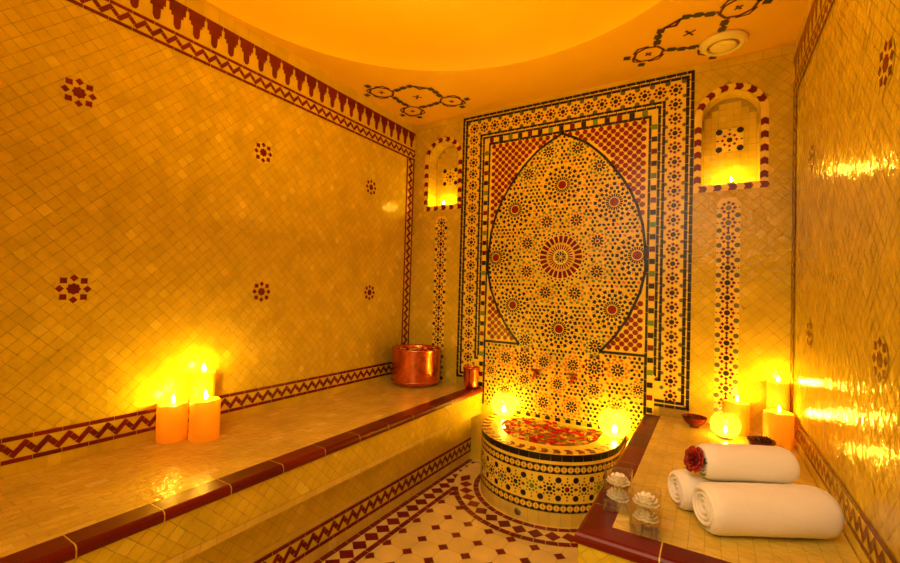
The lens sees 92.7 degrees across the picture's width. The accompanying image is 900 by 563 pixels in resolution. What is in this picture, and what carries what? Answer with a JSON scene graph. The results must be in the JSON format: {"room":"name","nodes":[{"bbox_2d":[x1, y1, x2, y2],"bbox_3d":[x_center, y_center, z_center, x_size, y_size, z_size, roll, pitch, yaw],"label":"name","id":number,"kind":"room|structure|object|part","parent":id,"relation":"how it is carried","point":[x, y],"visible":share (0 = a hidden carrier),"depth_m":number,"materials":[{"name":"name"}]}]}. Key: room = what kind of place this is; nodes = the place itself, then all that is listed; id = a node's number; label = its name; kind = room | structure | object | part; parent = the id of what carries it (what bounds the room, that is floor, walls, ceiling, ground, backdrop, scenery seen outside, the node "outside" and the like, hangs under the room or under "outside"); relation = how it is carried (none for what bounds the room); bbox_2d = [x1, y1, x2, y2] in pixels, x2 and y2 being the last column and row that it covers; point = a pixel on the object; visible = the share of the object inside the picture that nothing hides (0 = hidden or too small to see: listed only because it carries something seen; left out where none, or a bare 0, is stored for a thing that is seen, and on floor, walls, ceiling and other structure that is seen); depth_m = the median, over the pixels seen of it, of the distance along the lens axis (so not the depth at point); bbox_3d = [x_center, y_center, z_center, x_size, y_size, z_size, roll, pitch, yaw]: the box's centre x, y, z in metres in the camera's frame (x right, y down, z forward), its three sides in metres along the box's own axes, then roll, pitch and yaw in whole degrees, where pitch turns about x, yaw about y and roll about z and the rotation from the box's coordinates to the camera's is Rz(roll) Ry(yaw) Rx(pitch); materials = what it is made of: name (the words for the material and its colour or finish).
{"room":"spa","nodes":[
{"label":"spa","id":0,"kind":"room"},
{"bbox_2d":[0,0,415,478],"bbox_3d":[-1.127,-0.047,1.911,0.004,2.406,3.190,1,-1,31],"label":"wall","id":1,"kind":"structure","parent":0,"point":[182,191],"depth_m":1.83,"materials":[{"name":"tile"}]},
{"bbox_2d":[312,458,577,562],"bbox_3d":[-0.082,1.173,1.320,2.436,0.003,3.369,1,-1,31],"label":"floor","id":2,"kind":"structure","parent":0,"point":[450,520],"depth_m":2.02,"materials":[{"name":"tile"}]},
{"bbox_2d":[0,380,482,562],"bbox_3d":[-0.880,0.910,1.723,0.639,0.498,3.182,1,-1,31],"label":"tiled bench","id":3,"kind":"object","parent":2,"relation":"on","point":[293,483],"visible":0.96,"depth_m":1.60,"materials":[{"name":"tile"}]},
{"bbox_2d":[155,395,188,443],"bbox_3d":[-1.149,0.561,1.777,0.111,0.187,0.111,1,-1,31],"label":"pillar candle","id":4,"kind":"object","parent":3,"relation":"on","point":[171,415],"visible":1,"depth_m":1.74,"materials":[{"name":"orange wax"}]},
{"bbox_2d":[190,364,215,399],"bbox_3d":[-1.090,0.510,1.893,0.093,0.297,0.093,1,-1,31],"label":"pillar candle","id":5,"kind":"object","parent":3,"relation":"on","point":[203,380],"visible":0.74,"depth_m":1.86,"materials":[{"name":"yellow wax"}]},
{"bbox_2d":[188,391,220,442],"bbox_3d":[-1.027,0.558,1.801,0.114,0.201,0.114,1,-1,31],"label":"pillar candle","id":6,"kind":"object","parent":3,"relation":"on","point":[204,411],"visible":1,"depth_m":1.76,"materials":[{"name":"orange wax"}]},
{"bbox_2d":[391,344,440,387],"bbox_3d":[-0.237,0.583,2.988,0.347,0.249,0.347,1,-1,31],"label":"copper pot","id":7,"kind":"object","parent":3,"relation":"on","point":[419,368],"visible":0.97,"depth_m":2.85,"materials":[{"name":"metal"}]},
{"bbox_2d":[463,365,479,388],"bbox_3d":[0.142,0.645,2.888,0.112,0.143,0.112,1,-1,31],"label":"copper cup","id":8,"kind":"object","parent":3,"relation":"on","point":[470,372],"visible":1,"depth_m":2.85,"materials":[{"name":"orange metal"}]},
{"bbox_2d":[480,411,625,527],"bbox_3d":[0.519,1.035,2.405,0.802,0.361,0.582,1,-1,31],"label":"basin","id":9,"kind":"object","parent":2,"relation":"on","point":[540,484],"visible":0.84,"depth_m":2.16,"materials":[{"name":"tile"}]},
{"bbox_2d":[491,391,516,416],"bbox_3d":[0.343,0.778,2.735,0.162,0.155,0.162,1,-1,31],"label":"glass candle holder","id":10,"kind":"object","parent":9,"relation":"on","point":[499,391],"visible":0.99,"depth_m":2.73,"materials":[{"name":"glass"}]},
{"bbox_2d":[501,406,506,415],"bbox_3d":[0.342,0.819,2.734,0.038,0.060,0.038,1,-1,31],"label":"tealight candle","id":11,"kind":"object","parent":10,"relation":"in","point":[503,413],"visible":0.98,"depth_m":2.72,"materials":[{"name":"white wax"}]},
{"bbox_2d":[598,406,630,438],"bbox_3d":[0.915,0.783,2.388,0.170,0.163,0.170,1,-1,31],"label":"glass candle holder","id":12,"kind":"object","parent":9,"relation":"on","point":[609,435],"visible":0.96,"depth_m":2.38,"materials":[{"name":"glass"}]},
{"bbox_2d":[611,425,617,436],"bbox_3d":[0.914,0.828,2.387,0.038,0.060,0.038,1,-1,31],"label":"tealight candle","id":13,"kind":"object","parent":12,"relation":"in","point":[614,429],"visible":1,"depth_m":2.38,"materials":[{"name":"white wax"}]},
{"bbox_2d":[574,414,859,562],"bbox_3d":[0.977,0.963,1.616,0.640,0.498,1.429,1,-1,31],"label":"tiled bench","id":14,"kind":"object","parent":2,"relation":"on","point":[656,448],"visible":0.67,"depth_m":1.20,"materials":[{"name":"tile"}]},
{"bbox_2d":[603,466,632,511],"bbox_3d":[0.516,0.638,1.317,0.078,0.110,0.078,1,-1,25],"label":"vase","id":15,"kind":"object","parent":14,"relation":"on","point":[605,471],"visible":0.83,"depth_m":1.32,"materials":[{"name":"clear glass"}]},
{"bbox_2d":[606,486,629,502],"bbox_3d":[0.515,0.652,1.317,0.069,0.039,0.068,2,-1,-13],"label":"flower","id":16,"kind":"object","parent":15,"relation":"in","point":[617,494],"visible":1,"depth_m":1.31,"materials":[{"name":"beige plant"}]},
{"bbox_3d":[0.515,0.659,1.317,0.042,0.026,0.042,2,-1,-22],"label":"flower","id":17,"kind":"part","parent":16,"relation":"part of","materials":[{"name":"beige plant"}]},
{"bbox_2d":[606,472,629,487],"bbox_3d":[0.517,0.609,1.318,0.070,0.040,0.070,2,-1,-11],"label":"flower","id":18,"kind":"object","parent":15,"relation":"in","point":[617,479],"visible":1,"depth_m":1.31,"materials":[{"name":"beige plant"}]},
{"bbox_3d":[0.517,0.615,1.318,0.043,0.027,0.043,1,-1,30],"label":"flower","id":19,"kind":"part","parent":18,"relation":"part of","materials":[{"name":"beige plant"}]},
{"bbox_2d":[629,484,661,535],"bbox_3d":[0.543,0.636,1.191,0.078,0.110,0.078,1,-1,26],"label":"vase","id":20,"kind":"object","parent":14,"relation":"on","point":[631,491],"visible":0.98,"depth_m":1.20,"materials":[{"name":"clear glass"}]},
{"bbox_2d":[632,508,658,524],"bbox_3d":[0.543,0.650,1.191,0.069,0.039,0.068,1,-2,41],"label":"flower","id":21,"kind":"object","parent":20,"relation":"in","point":[643,515],"visible":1,"depth_m":1.18,"materials":[{"name":"beige plant"}]},
{"bbox_3d":[0.542,0.657,1.190,0.042,0.026,0.042,1,-1,31],"label":"flower","id":22,"kind":"part","parent":21,"relation":"part of","materials":[{"name":"beige plant"}]},
{"bbox_2d":[632,491,659,508],"bbox_3d":[0.544,0.607,1.192,0.070,0.040,0.070,2,-1,-33],"label":"flower","id":23,"kind":"object","parent":20,"relation":"in","point":[643,499],"visible":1,"depth_m":1.18,"materials":[{"name":"beige plant"}]},
{"bbox_3d":[0.544,0.613,1.191,0.043,0.027,0.043,2,-1,-33],"label":"flower","id":24,"kind":"part","parent":23,"relation":"part of","materials":[{"name":"beige plant"}]},
{"bbox_3d":[0.982,0.729,1.618,0.639,0.032,1.421,1,-1,31],"label":"edge trim","id":25,"kind":"part","parent":14,"relation":"part of","materials":[{"name":"tile"}]},
{"bbox_2d":[682,413,707,427],"bbox_3d":[1.231,0.707,2.163,0.114,0.053,0.114,1,-1,31],"label":"bowl","id":26,"kind":"object","parent":14,"relation":"on","point":[693,420],"visible":1,"depth_m":2.15,"materials":[{"name":"ceramic"}]},
{"bbox_2d":[668,469,778,510],"bbox_3d":[0.847,0.643,1.327,0.308,0.111,0.124,2,-1,1],"label":"rolled towel","id":27,"kind":"object","parent":14,"relation":"on","point":[681,482],"visible":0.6,"depth_m":1.30,"materials":[{"name":"beige fabric"}]},
{"bbox_2d":[710,410,740,438],"bbox_3d":[1.290,0.670,2.014,0.125,0.122,0.125,1,-1,31],"label":"glass candle holder","id":28,"kind":"object","parent":14,"relation":"on","point":[726,410],"visible":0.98,"depth_m":2.01,"materials":[{"name":"glass"}]},
{"bbox_2d":[720,426,729,437],"bbox_3d":[1.290,0.701,2.013,0.038,0.048,0.038,1,-1,31],"label":"tealight candle","id":29,"kind":"object","parent":28,"relation":"in","point":[723,434],"visible":1,"depth_m":2.01,"materials":[{"name":"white wax"}]},
{"bbox_2d":[720,432,729,437],"bbox_3d":[1.289,0.718,2.013,0.038,0.014,0.038,1,-1,31],"label":"cup","id":30,"kind":"object","parent":29,"relation":"attached to","point":[724,434],"depth_m":2.00,"materials":[{"name":"glass"}]},
{"bbox_2d":[723,396,749,435],"bbox_3d":[1.399,0.647,2.098,0.109,0.179,0.109,1,-1,31],"label":"pillar candle","id":31,"kind":"object","parent":14,"relation":"on","point":[740,408],"visible":0.98,"depth_m":2.06,"materials":[{"name":"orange wax"}]},
{"bbox_2d":[746,435,775,445],"bbox_3d":[1.336,0.699,1.845,0.106,0.061,0.106,1,-1,31],"label":"bowl","id":32,"kind":"object","parent":14,"relation":"on","point":[752,439],"visible":0.7,"depth_m":1.84,"materials":[{"name":"wood"}]},
{"bbox_2d":[692,482,843,538],"bbox_3d":[0.874,0.632,1.196,0.348,0.128,0.143,2,-1,1],"label":"rolled towel","id":33,"kind":"object","parent":14,"relation":"on","point":[721,508],"visible":1,"depth_m":1.14,"materials":[{"name":"beige fabric"}]},
{"bbox_2d":[697,443,799,483],"bbox_3d":[0.874,0.536,1.275,0.257,0.099,0.110,2,-1,4],"label":"rolled towel","id":34,"kind":"object","parent":33,"relation":"on","point":[725,462],"visible":0.81,"depth_m":1.23,"materials":[{"name":"beige fabric"}]},
{"bbox_2d":[683,446,706,472],"bbox_3d":[0.726,0.529,1.276,0.049,0.078,0.079,2,-1,-5],"label":"rose","id":35,"kind":"object","parent":34,"relation":"on","point":[694,459],"visible":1,"depth_m":1.27,"materials":[{"name":"red plant"}]},
{"bbox_2d":[766,376,789,411],"bbox_3d":[1.564,0.595,2.051,0.090,0.291,0.090,1,-1,31],"label":"pillar candle","id":36,"kind":"object","parent":14,"relation":"on","point":[777,391],"visible":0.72,"depth_m":2.02,"materials":[{"name":"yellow wax"}]},
{"bbox_2d":[763,406,793,449],"bbox_3d":[1.467,0.644,1.920,0.112,0.181,0.112,1,-1,31],"label":"pillar candle","id":37,"kind":"object","parent":14,"relation":"on","point":[778,424],"visible":0.91,"depth_m":1.88,"materials":[{"name":"orange wax"}]},
{"bbox_2d":[201,0,808,125],"bbox_3d":[-0.106,-1.560,1.348,2.289,0.657,3.190,1,-1,31],"label":"ceiling","id":38,"kind":"structure","parent":0,"point":[422,61],"depth_m":2.33,"materials":[{"name":"paint"}]},
{"bbox_2d":[699,29,748,55],"bbox_3d":[1.339,-1.157,2.104,0.208,0.034,0.208,1,-1,31],"label":"ceiling vent","id":39,"kind":"object","parent":38,"relation":"in","point":[726,43],"visible":1,"depth_m":2.07,"materials":[{"name":"beige"}]},
{"bbox_2d":[409,44,793,460],"bbox_3d":[0.705,0.024,2.719,2.289,2.406,0.110,1,-1,31],"label":"wall","id":40,"kind":"structure","parent":0,"point":[599,234],"depth_m":2.51,"materials":[{"name":"tile"}]},
{"bbox_2d":[530,368,539,380],"bbox_3d":[0.530,0.583,2.692,0.067,0.069,0.079,1,-1,31],"label":"tap","id":41,"kind":"object","parent":40,"relation":"attached to","point":[536,374],"visible":1,"depth_m":2.69,"materials":[{"name":"orange metal"}]},
{"bbox_2d":[567,373,577,385],"bbox_3d":[0.730,0.586,2.570,0.067,0.069,0.079,1,-1,31],"label":"tap","id":42,"kind":"object","parent":40,"relation":"attached to","point":[573,379],"visible":1,"depth_m":2.57,"materials":[{"name":"orange metal"}]},
{"bbox_2d":[789,0,899,562],"bbox_3d":[0.825,-0.015,0.720,0.004,2.406,3.190,1,-1,31],"label":"wall","id":43,"kind":"structure","parent":0,"point":[845,329],"depth_m":1.20,"materials":[{"name":"tile"}]}
]}

